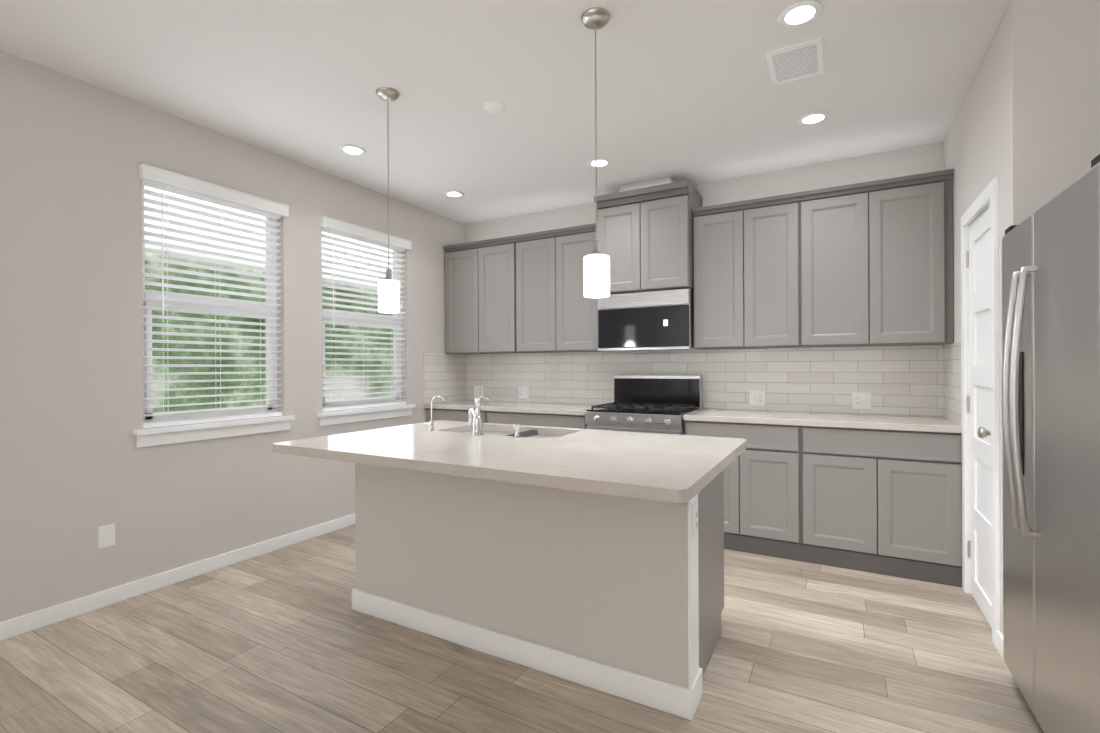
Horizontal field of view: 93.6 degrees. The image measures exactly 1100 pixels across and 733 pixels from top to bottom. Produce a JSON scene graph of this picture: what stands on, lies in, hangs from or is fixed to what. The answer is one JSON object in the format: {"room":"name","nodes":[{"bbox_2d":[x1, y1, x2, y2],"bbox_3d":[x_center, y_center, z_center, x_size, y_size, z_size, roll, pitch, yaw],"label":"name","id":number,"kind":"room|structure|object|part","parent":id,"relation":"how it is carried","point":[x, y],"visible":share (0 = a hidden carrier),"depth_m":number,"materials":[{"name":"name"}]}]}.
{"room":"kitchen","nodes":[
{"label":"kitchen","id":0,"kind":"room"},
{"bbox_2d":[0,50,465,621],"bbox_3d":[-2.578,-0.102,2.557,0.150,2.760,6.686,0,0,29],"label":"wall","id":1,"kind":"structure","parent":0,"point":[78,468],"depth_m":2.82,"materials":[{"name":"grey paint"}]},
{"bbox_2d":[98,523,114,548],"bbox_3d":[-2.375,0.906,2.766,0.009,0.116,0.072,0,0,29],"label":"outlet","id":2,"kind":"object","parent":1,"relation":"attached to","point":[106,535],"visible":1,"depth_m":2.76,"materials":[{"name":"white plastic"}]},
{"bbox_2d":[0,513,354,640],"bbox_3d":[-1.880,1.231,3.627,0.014,0.085,2.826,0,0,29],"label":"baseboard","id":3,"kind":"structure","parent":1,"relation":"attached to","point":[16,626],"depth_m":2.94,"materials":[{"name":"white wood"}]},
{"bbox_2d":[133,163,294,447],"bbox_3d":[-2.129,-0.341,3.304,0.186,1.582,0.950,0,0,29],"label":"window unit","id":4,"kind":"structure","parent":1,"relation":"in","point":[270,211],"depth_m":3.25,"materials":[{"name":"white plastic"}]},
{"bbox_3d":[-2.191,-0.380,3.338,0.006,1.420,0.810,0,0,29],"label":"glass","id":5,"kind":"part","parent":4,"relation":"part of","materials":[{"name":"clear glass"}]},
{"bbox_2d":[317,216,415,425],"bbox_3d":[-1.554,-0.345,4.334,0.186,1.582,0.990,0,0,29],"label":"window unit","id":6,"kind":"structure","parent":1,"relation":"in","point":[398,246],"depth_m":4.28,"materials":[{"name":"white plastic"}]},
{"bbox_3d":[-1.615,-0.384,4.369,0.006,1.420,0.850,0,0,29],"label":"glass","id":7,"kind":"part","parent":6,"relation":"part of","materials":[{"name":"clear glass"}]},
{"bbox_2d":[0,0,1009,224],"bbox_3d":[-0.339,-1.552,1.301,5.294,0.120,6.986,0,0,29],"label":"ceiling","id":8,"kind":"structure","parent":0,"point":[689,92],"depth_m":2.70,"materials":[{"name":"white paint"}]},
{"bbox_2d":[339,145,365,155],"bbox_3d":[-1.355,-1.484,3.549,0.176,0.009,0.176,0,0,29],"label":"recessed light","id":9,"kind":"object","parent":8,"relation":"in","point":[353,150],"visible":0.98,"depth_m":3.55,"materials":[{"name":"white"}]},
{"bbox_2d":[376,87,399,312],"bbox_3d":[-0.881,-0.893,2.817,0.124,1.194,0.124,0,0,29],"label":"pendant light","id":10,"kind":"object","parent":8,"relation":"hanging from","point":[388,295],"visible":1,"depth_m":2.79,"materials":[{"name":"white glass"}]},
{"bbox_3d":[-0.879,-0.381,2.818,0.112,0.170,0.112,0,0,29],"label":"lamp shade","id":11,"kind":"part","parent":10,"relation":"part of","materials":[{"name":"white glass"}]},
{"bbox_2d":[444,191,463,197],"bbox_3d":[-0.830,-1.488,4.470,0.176,0.009,0.176,0,0,29],"label":"recessed light","id":12,"kind":"object","parent":8,"relation":"in","point":[453,194],"visible":1,"depth_m":4.47,"materials":[{"name":"white"}]},
{"bbox_2d":[482,100,505,114],"bbox_3d":[-0.321,-1.478,2.960,0.132,0.032,0.132,0,0,29],"label":"smoke detector","id":13,"kind":"object","parent":8,"relation":"attached to","point":[494,107],"visible":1,"depth_m":2.93,"materials":[{"name":"white plastic"}]},
{"bbox_2d":[581,8,609,297],"bbox_3d":[0.198,-0.898,2.215,0.124,1.194,0.124,0,0,29],"label":"pendant light","id":14,"kind":"object","parent":8,"relation":"hanging from","point":[596,273],"visible":1,"depth_m":2.18,"materials":[{"name":"white glass"}]},
{"bbox_3d":[0.200,-0.386,2.215,0.112,0.170,0.112,0,0,29],"label":"lamp shade","id":15,"kind":"part","parent":14,"relation":"part of","materials":[{"name":"white glass"}]},
{"bbox_2d":[587,158,610,167],"bbox_3d":[0.362,-1.493,3.793,0.176,0.009,0.176,0,0,29],"label":"recessed light","id":16,"kind":"object","parent":8,"relation":"in","point":[603,162],"visible":0.92,"depth_m":3.78,"materials":[{"name":"white"}]},
{"bbox_2d":[766,37,823,85],"bbox_3d":[1.214,-1.497,2.550,0.240,0.008,0.320,0,0,29],"label":"ceiling vent","id":17,"kind":"object","parent":8,"relation":"in","point":[794,62],"visible":1,"depth_m":2.53,"materials":[{"name":"white metal"}]},
{"bbox_2d":[777,0,822,28],"bbox_3d":[1.063,-1.495,2.199,0.176,0.009,0.176,0,0,29],"label":"recessed light","id":18,"kind":"object","parent":8,"relation":"in","point":[800,14],"visible":1,"depth_m":2.19,"materials":[{"name":"white plastic"}]},
{"bbox_2d":[797,111,829,125],"bbox_3d":[1.594,-1.499,3.128,0.176,0.009,0.176,0,0,29],"label":"recessed light","id":19,"kind":"object","parent":8,"relation":"in","point":[813,118],"visible":0.98,"depth_m":3.12,"materials":[{"name":"white"}]},
{"bbox_2d":[0,524,1043,732],"bbox_3d":[-0.325,1.318,1.304,5.294,0.100,6.986,0,0,29],"label":"floor","id":20,"kind":"structure","parent":0,"point":[288,639],"depth_m":2.17,"materials":[{"name":"brown wood"}]},
{"bbox_2d":[426,408,483,422],"bbox_3d":[-0.720,0.829,4.990,0.706,0.876,0.627,0,0,29],"label":"base cabinet","id":21,"kind":"object","parent":20,"relation":"on","point":[446,414],"depth_m":4.76,"materials":[{"name":"grey wood"}]},
{"bbox_2d":[484,412,587,428],"bbox_3d":[0.014,0.826,4.580,0.976,0.876,0.627,0,0,29],"label":"base cabinet","id":22,"kind":"object","parent":20,"relation":"on","point":[525,418],"depth_m":4.30,"materials":[{"name":"grey wood"}]},
{"bbox_2d":[424,400,604,415],"bbox_3d":[-0.303,0.369,4.741,1.682,0.040,0.640,0,0,29],"label":"countertop","id":23,"kind":"structure","parent":22,"relation":"on","point":[463,405],"depth_m":4.52,"materials":[{"name":"beige stone"}]},
{"bbox_2d":[352,459,734,720],"bbox_3d":[-0.077,0.827,2.595,1.783,0.875,0.765,0,0,29],"label":"kitchen island","id":24,"kind":"object","parent":20,"relation":"on","point":[592,558],"depth_m":2.16,"materials":[{"name":"grey paint"}]},
{"bbox_2d":[273,421,746,506],"bbox_3d":[-0.174,0.372,2.427,1.918,0.042,1.160,0,0,29],"label":"island countertop","id":25,"kind":"structure","parent":24,"relation":"on","point":[655,467],"depth_m":2.07,"materials":[{"name":"beige stone"}]},
{"bbox_2d":[421,396,448,430],"bbox_3d":[-0.632,0.256,2.822,0.090,0.194,0.089,0,0,29],"label":"faucet","id":26,"kind":"object","parent":25,"relation":"on","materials":[{"name":"silver metal"}]},
{"bbox_2d":[457,395,492,434],"bbox_3d":[-0.366,0.249,2.646,0.199,0.205,0.108,0,0,29],"label":"faucet","id":27,"kind":"object","parent":25,"relation":"on","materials":[{"name":"silver metal"}]},
{"bbox_2d":[457,427,516,434],"bbox_3d":[-0.363,0.468,2.911,0.412,0.210,0.382,0,0,29],"label":"sink","id":28,"kind":"object","parent":25,"relation":"in","point":[492,430],"depth_m":3.06,"materials":[{"name":"silver metal"}]},
{"bbox_2d":[521,431,564,438],"bbox_3d":[-0.033,0.467,2.726,0.296,0.210,0.382,0,0,29],"label":"sink","id":29,"kind":"object","parent":25,"relation":"in","point":[544,434],"depth_m":2.91,"materials":[{"name":"silver metal"}]},
{"bbox_3d":[-0.226,1.214,2.341,1.768,0.105,0.165,0,0,29],"label":"kick moulding","id":30,"kind":"part","parent":24,"relation":"part of","materials":[{"name":"white wood"}]},
{"bbox_2d":[692,501,697,537],"bbox_3d":[0.536,0.563,1.905,0.009,0.116,0.072,0,0,29],"label":"outlet plate","id":31,"kind":"object","parent":24,"relation":"attached to","point":[694,503],"depth_m":1.89,"materials":[{"name":"white plastic"}]},
{"bbox_2d":[585,375,701,434],"bbox_3d":[0.750,0.660,4.110,0.754,1.175,0.709,0,0,29],"label":"range","id":32,"kind":"object","parent":20,"relation":"on","point":[662,404],"visible":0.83,"depth_m":4.18,"materials":[{"name":"silver metal"}]},
{"bbox_3d":[0.747,0.531,4.106,0.742,0.857,0.591,0,0,29],"label":"glass","id":33,"kind":"part","parent":32,"relation":"part of","materials":[{"name":"black glass"}]},
{"bbox_2d":[684,420,802,561],"bbox_3d":[1.439,0.819,3.784,0.753,0.876,0.627,0,0,29],"label":"base cabinet","id":34,"kind":"object","parent":20,"relation":"on","point":[763,486],"depth_m":3.44,"materials":[{"name":"grey wood"}]},
{"bbox_2d":[803,428,961,586],"bbox_3d":[2.132,0.816,3.397,0.835,0.876,0.627,0,0,29],"label":"base cabinet","id":35,"kind":"object","parent":20,"relation":"on","point":[877,493],"depth_m":3.10,"materials":[{"name":"grey wood"}]},
{"bbox_2d":[683,408,961,435],"bbox_3d":[1.795,0.360,3.569,1.588,0.040,0.640,0,0,29],"label":"countertop","id":36,"kind":"structure","parent":35,"relation":"on","point":[881,423],"depth_m":3.37,"materials":[{"name":"beige stone"}]},
{"bbox_2d":[1002,154,1099,732],"bbox_3d":[1.946,0.355,1.495,0.931,1.802,0.910,0,0,29],"label":"fridge","id":37,"kind":"object","parent":20,"relation":"on","point":[1051,415],"visible":1,"depth_m":1.58,"materials":[{"name":"grey metal"}]},
{"bbox_2d":[466,142,943,416],"bbox_3d":[1.334,-0.123,4.287,5.294,2.760,0.150,0,0,29],"label":"wall","id":38,"kind":"structure","parent":0,"point":[927,158],"depth_m":3.97,"materials":[{"name":"grey paint"}]},
{"bbox_2d":[443,243,478,353],"bbox_3d":[-0.784,-0.647,5.181,0.420,1.037,0.347,0,0,29],"label":"upper cabinet","id":39,"kind":"object","parent":38,"relation":"attached to","point":[461,262],"depth_m":5.03,"materials":[{"name":"grey wood"}]},
{"bbox_2d":[474,386,482,396],"bbox_3d":[-0.740,0.256,5.346,0.118,0.116,0.011,0,0,29],"label":"outlet","id":40,"kind":"object","parent":38,"relation":"attached to","point":[478,391],"visible":0.96,"depth_m":5.34,"materials":[{"name":"white plastic"}]},
{"bbox_2d":[479,235,514,353],"bbox_3d":[-0.417,-0.649,4.976,0.421,1.037,0.347,0,0,29],"label":"upper cabinet","id":41,"kind":"object","parent":38,"relation":"attached to","point":[496,256],"depth_m":4.83,"materials":[{"name":"grey wood"}]},
{"bbox_2d":[519,386,528,397],"bbox_3d":[-0.258,0.254,5.077,0.118,0.116,0.011,0,0,29],"label":"outlet","id":42,"kind":"object","parent":38,"relation":"attached to","point":[523,391],"visible":1,"depth_m":5.08,"materials":[{"name":"white plastic"}]},
{"bbox_2d":[515,231,554,352],"bbox_3d":[-0.050,-0.651,4.770,0.421,1.037,0.347,0,0,29],"label":"upper cabinet","id":43,"kind":"object","parent":38,"relation":"attached to","point":[522,293],"depth_m":4.63,"materials":[{"name":"grey wood"}]},
{"bbox_2d":[555,223,610,352],"bbox_3d":[0.317,-0.652,4.565,0.420,1.037,0.347,0,0,29],"label":"upper cabinet","id":44,"kind":"object","parent":38,"relation":"attached to","point":[576,315],"depth_m":4.44,"materials":[{"name":"grey wood"}]},
{"bbox_2d":[619,176,674,191],"bbox_3d":[0.835,-1.445,4.301,0.430,0.108,0.297,0,0,29],"label":"range hood duct","id":45,"kind":"object","parent":38,"relation":"attached to","point":[649,183],"visible":0.14,"depth_m":4.16,"materials":[{"name":"grey paint"}]},
{"bbox_2d":[594,180,701,293],"bbox_3d":[0.805,-0.991,4.222,0.760,0.790,0.467,0,0,29],"label":"upper cabinet","id":46,"kind":"object","parent":38,"relation":"attached to","point":[645,237],"visible":0.83,"depth_m":4.01,"materials":[{"name":"grey wood"}]},
{"bbox_2d":[598,288,693,350],"bbox_3d":[0.819,-0.360,4.242,0.754,0.462,0.423,0,0,29],"label":"microwave","id":47,"kind":"object","parent":46,"relation":"attached to","point":[656,320],"visible":0.88,"depth_m":4.04,"materials":[{"name":"silver metal"}]},
{"bbox_3d":[0.724,-0.308,4.070,0.742,0.313,0.021,0,0,29],"label":"door","id":48,"kind":"part","parent":47,"relation":"part of","materials":[{"name":"black glass"}]},
{"bbox_2d":[423,342,961,424],"bbox_3d":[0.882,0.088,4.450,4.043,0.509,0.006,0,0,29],"label":"backsplash","id":49,"kind":"structure","parent":38,"relation":"attached to","point":[900,380],"depth_m":4.05,"materials":[{"name":"tile"}]},
{"bbox_2d":[692,201,743,349],"bbox_3d":[1.332,-0.657,3.998,0.369,1.037,0.347,0,0,29],"label":"upper cabinet","id":50,"kind":"object","parent":38,"relation":"attached to","point":[718,231],"depth_m":3.85,"materials":[{"name":"grey wood"}]},
{"bbox_2d":[749,390,765,405],"bbox_3d":[1.617,0.246,4.029,0.118,0.116,0.011,0,0,29],"label":"outlet","id":51,"kind":"object","parent":38,"relation":"attached to","point":[757,397],"visible":1,"depth_m":4.03,"materials":[{"name":"white plastic"}]},
{"bbox_2d":[744,193,803,348],"bbox_3d":[1.654,-0.658,3.819,0.368,1.037,0.347,0,0,29],"label":"upper cabinet","id":52,"kind":"object","parent":38,"relation":"attached to","point":[773,263],"depth_m":3.67,"materials":[{"name":"grey wood"}]},
{"bbox_2d":[800,185,871,347],"bbox_3d":[1.993,-0.660,3.630,0.408,1.037,0.347,0,0,29],"label":"upper cabinet","id":53,"kind":"object","parent":38,"relation":"attached to","point":[866,264],"depth_m":3.47,"materials":[{"name":"grey wood"}]},
{"bbox_2d":[852,392,870,408],"bbox_3d":[2.227,0.243,3.689,0.118,0.116,0.011,0,0,29],"label":"outlet","id":54,"kind":"object","parent":38,"relation":"attached to","point":[861,400],"visible":1,"depth_m":3.69,"materials":[{"name":"white plastic"}]},
{"bbox_2d":[872,169,953,345],"bbox_3d":[2.364,-0.662,3.422,0.443,1.037,0.347,0,0,29],"label":"upper cabinet","id":55,"kind":"object","parent":38,"relation":"attached to","point":[912,217],"depth_m":3.27,"materials":[{"name":"grey wood"}]},
{"bbox_2d":[944,0,1052,633],"bbox_3d":[2.319,-0.127,2.754,0.120,2.760,1.566,0,0,29],"label":"wall","id":56,"kind":"structure","parent":0,"point":[1001,128],"depth_m":2.18,"materials":[{"name":"grey paint"}]},
{"bbox_2d":[961,177,999,647],"bbox_3d":[2.196,0.206,2.586,0.169,2.095,0.710,0,0,29],"label":"door","id":57,"kind":"structure","parent":56,"relation":"attached to","point":[980,409],"depth_m":2.63,"materials":[{"name":"white wood"}]},
{"bbox_3d":[2.159,0.209,2.630,0.060,1.690,0.546,0,0,29],"label":"knob","id":58,"kind":"part","parent":57,"relation":"part of","materials":[{"name":"silver metal"}]},
{"bbox_2d":[1052,0,1099,196],"bbox_3d":[2.381,-0.126,1.891,0.830,2.760,0.120,0,0,29],"label":"wall","id":59,"kind":"structure","parent":0,"point":[1076,79],"depth_m":2.01,"materials":[{"name":"grey paint"}]},
{"label":"outside","id":60,"kind":"structure","parent":0,"visible":0},
{"bbox_2d":[144,186,392,412],"bbox_3d":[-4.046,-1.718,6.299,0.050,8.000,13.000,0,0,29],"label":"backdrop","id":61,"kind":"structure","parent":60,"point":[209,361],"depth_m":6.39,"materials":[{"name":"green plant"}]}
]}

